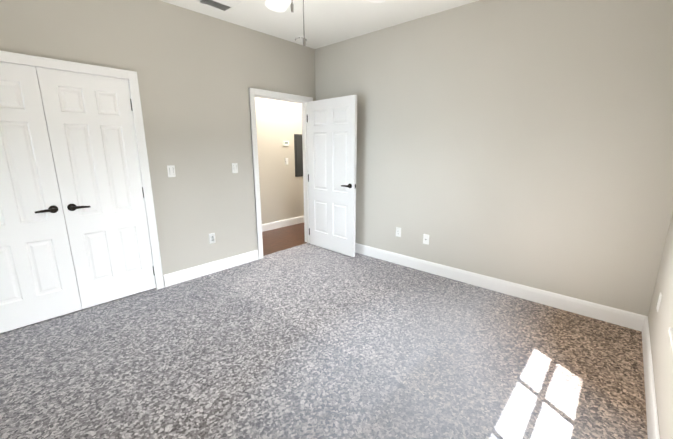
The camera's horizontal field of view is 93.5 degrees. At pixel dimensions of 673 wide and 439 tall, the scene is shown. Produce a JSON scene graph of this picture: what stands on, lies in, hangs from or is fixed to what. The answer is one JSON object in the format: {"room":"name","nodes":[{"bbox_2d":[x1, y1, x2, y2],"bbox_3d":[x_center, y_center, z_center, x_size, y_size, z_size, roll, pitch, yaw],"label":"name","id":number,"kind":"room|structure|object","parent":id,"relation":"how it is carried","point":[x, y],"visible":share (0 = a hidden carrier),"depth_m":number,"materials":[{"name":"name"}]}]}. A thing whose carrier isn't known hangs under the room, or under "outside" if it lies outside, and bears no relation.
{"room":"empty bedroom","nodes":[
{"label":"empty bedroom","id":0,"kind":"room"},
{"bbox_2d":[0,0,315,286],"bbox_3d":[-1.146,-0.807,3.799,0.120,2.740,5.840,11,17,41],"label":"wall","id":1,"kind":"structure","parent":0,"point":[199,75],"depth_m":3.26,"materials":[{"name":"paint"}]},
{"bbox_2d":[0,62,81,332],"bbox_3d":[-2.472,-0.124,2.378,0.087,2.004,0.612,11,17,41],"label":"closet door","id":2,"kind":"structure","parent":1,"relation":"in","point":[38,282],"depth_m":2.48,"materials":[{"name":"painted wood"},{"name":"oil rubbed bronze"}]},
{"bbox_2d":[0,51,164,289],"bbox_3d":[-2.295,-0.208,2.621,0.144,2.085,1.350,11,17,41],"label":"trim","id":3,"kind":"structure","parent":1,"relation":"attached to","point":[38,61],"depth_m":2.88,"materials":[{"name":"white wood"}]},
{"bbox_2d":[35,67,155,308],"bbox_3d":[-2.057,-0.224,2.823,0.087,2.004,0.612,11,17,41],"label":"closet door","id":4,"kind":"structure","parent":1,"relation":"in","point":[91,129],"depth_m":2.79,"materials":[{"name":"painted wood"},{"name":"oil rubbed bronze"}]},
{"bbox_2d":[167,165,175,176],"bbox_3d":[-1.663,-0.486,3.189,0.010,0.117,0.072,11,17,41],"label":"light switch","id":5,"kind":"object","parent":1,"relation":"attached to","point":[171,170],"visible":1,"depth_m":3.19,"materials":[{"name":"white plastic"}]},
{"bbox_2d":[163,250,258,286],"bbox_3d":[-1.408,0.549,3.706,0.015,0.133,1.145,11,17,41],"label":"baseboard","id":6,"kind":"structure","parent":1,"relation":"attached to","point":[173,278],"depth_m":3.63,"materials":[{"name":"white wood"}]},
{"bbox_2d":[209,233,215,243],"bbox_3d":[-1.421,0.216,3.620,0.009,0.117,0.072,11,17,41],"label":"electrical outlet plate","id":7,"kind":"object","parent":1,"relation":"attached to","point":[211,238],"visible":1,"depth_m":3.62,"materials":[{"name":"white plastic"}]},
{"bbox_2d":[232,163,237,172],"bbox_3d":[-1.186,-0.601,3.702,0.010,0.117,0.072,11,17,41],"label":"light switch","id":8,"kind":"object","parent":1,"relation":"attached to","point":[234,167],"visible":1,"depth_m":3.70,"materials":[{"name":"white plastic"}]},
{"bbox_2d":[249,88,312,258],"bbox_3d":[-0.729,-0.598,4.316,0.168,2.105,1.010,11,17,41],"label":"trim","id":9,"kind":"structure","parent":1,"relation":"attached to","point":[266,94],"depth_m":4.08,"materials":[{"name":"white wood"}]},
{"bbox_2d":[307,95,356,256],"bbox_3d":[-0.086,-0.556,4.261,0.882,2.024,0.143,11,17,41],"label":"hall door","id":10,"kind":"structure","parent":1,"relation":"in","point":[332,140],"depth_m":4.21,"materials":[{"name":"white wood"}]},
{"bbox_2d":[255,97,303,223],"bbox_3d":[-1.325,-1.139,5.276,0.120,2.740,3.840,11,17,41],"label":"wall","id":11,"kind":"structure","parent":0,"point":[278,122],"depth_m":5.53,"materials":[{"name":"paint"}]},
{"bbox_2d":[262,216,303,231],"bbox_3d":[-1.275,0.143,5.517,0.015,0.133,3.600,11,17,41],"label":"baseboard","id":12,"kind":"structure","parent":11,"relation":"attached to","point":[296,220],"depth_m":5.81,"materials":[{"name":"white wood"}]},
{"bbox_2d":[283,141,288,145],"bbox_3d":[-0.893,-1.345,5.603,0.028,0.090,0.120,11,17,41],"label":"thermostat","id":13,"kind":"object","parent":11,"relation":"attached to","point":[285,143],"visible":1,"depth_m":5.59,"materials":[{"name":"white plastic"}]},
{"bbox_2d":[294,134,302,176],"bbox_3d":[-0.658,-1.192,5.904,0.026,0.770,0.300,11,17,41],"label":"electrical panel","id":14,"kind":"object","parent":11,"relation":"attached to","point":[298,147],"visible":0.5,"depth_m":5.85,"materials":[{"name":"grey metal"}]},
{"bbox_2d":[262,223,306,255],"bbox_3d":[-0.921,0.327,5.229,1.210,0.100,3.840,11,17,41],"label":"floor","id":15,"kind":"structure","parent":0,"point":[281,238],"depth_m":5.09,"materials":[{"name":"brown wood"}]},
{"bbox_2d":[160,0,478,48],"bbox_3d":[-0.151,-2.005,2.603,5.110,0.120,5.840,11,17,41],"label":"ceiling","id":16,"kind":"structure","parent":0,"point":[328,22],"depth_m":3.23,"materials":[{"name":"paint"}]},
{"bbox_2d":[196,0,240,10],"bbox_3d":[-1.086,-2.008,2.920,0.300,0.017,0.300,11,17,41],"label":"ceiling vent","id":17,"kind":"object","parent":16,"relation":"in","point":[224,5],"visible":1,"depth_m":2.94,"materials":[{"name":"white metal"}]},
{"bbox_2d":[295,35,306,41],"bbox_3d":[-0.435,-2.208,3.875,0.140,0.040,0.140,11,17,41],"label":"smoke detector","id":18,"kind":"object","parent":16,"relation":"attached to","point":[299,38],"visible":0.81,"depth_m":3.83,"materials":[{"name":"white plastic"}]},
{"bbox_2d":[265,0,385,45],"bbox_3d":[-0.124,-1.368,1.727,1.260,0.740,1.224,11,17,41],"label":"ceiling fan","id":19,"kind":"object","parent":16,"relation":"hanging from","point":[278,5],"visible":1,"depth_m":2.15,"materials":[{"name":"white"}]},
{"bbox_2d":[0,243,647,438],"bbox_3d":[-0.523,0.939,2.502,4.660,0.100,4.240,11,17,41],"label":"floor carpet","id":20,"kind":"object","parent":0,"point":[307,341],"visible":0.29,"depth_m":2.13,"materials":[{"name":"grey carpet"}]},
{"bbox_2d":[315,0,672,315],"bbox_3d":[1.166,-0.720,3.409,3.840,2.740,0.120,11,17,41],"label":"wall","id":21,"kind":"structure","parent":0,"point":[529,143],"depth_m":2.85,"materials":[{"name":"paint"}]},
{"bbox_2d":[396,227,400,236],"bbox_3d":[0.760,0.155,3.894,0.072,0.117,0.009,11,17,41],"label":"electrical outlet plate","id":22,"kind":"object","parent":21,"relation":"attached to","point":[398,231],"visible":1,"depth_m":3.89,"materials":[{"name":"white plastic"}]},
{"bbox_2d":[423,234,428,244],"bbox_3d":[1.031,0.230,3.653,0.072,0.117,0.018,11,17,41],"label":"outlet plate","id":23,"kind":"object","parent":21,"relation":"attached to","point":[425,238],"visible":1,"depth_m":3.65,"materials":[{"name":"white plastic"}]},
{"bbox_2d":[355,243,642,330],"bbox_3d":[1.046,0.552,3.696,3.660,0.133,0.040,11,17,41],"label":"baseboard","id":24,"kind":"structure","parent":21,"relation":"attached to","point":[628,319],"depth_m":3.07,"materials":[{"name":"white wood"}]},
{"bbox_2d":[648,212,672,438],"bbox_3d":[1.105,-0.105,0.667,0.150,2.740,4.120,11,17,41],"label":"wall","id":25,"kind":"structure","parent":0,"point":[660,321],"depth_m":1.79,"materials":[{"name":"paint"}]},
{"bbox_2d":[639,315,659,438],"bbox_3d":[1.085,1.145,1.050,0.015,0.133,4.000,11,17,41],"label":"baseboard","id":26,"kind":"structure","parent":25,"relation":"attached to","point":[650,396],"depth_m":1.82,"materials":[{"name":"white wood"}]},
{"bbox_2d":[656,292,661,311],"bbox_3d":[2.136,0.548,2.097,0.009,0.117,0.072,11,17,41],"label":"electrical outlet plate","id":27,"kind":"object","parent":25,"relation":"attached to","point":[659,301],"visible":1,"depth_m":2.08,"materials":[{"name":"white plastic"}]},
{"bbox_2d":[668,328,672,350],"bbox_3d":[1.176,0.671,0.997,0.090,0.020,1.500,11,17,41],"label":"window sill","id":28,"kind":"structure","parent":25,"relation":"attached to","point":[670,330],"depth_m":1.50,"materials":[{"name":"white wood"}]}
]}

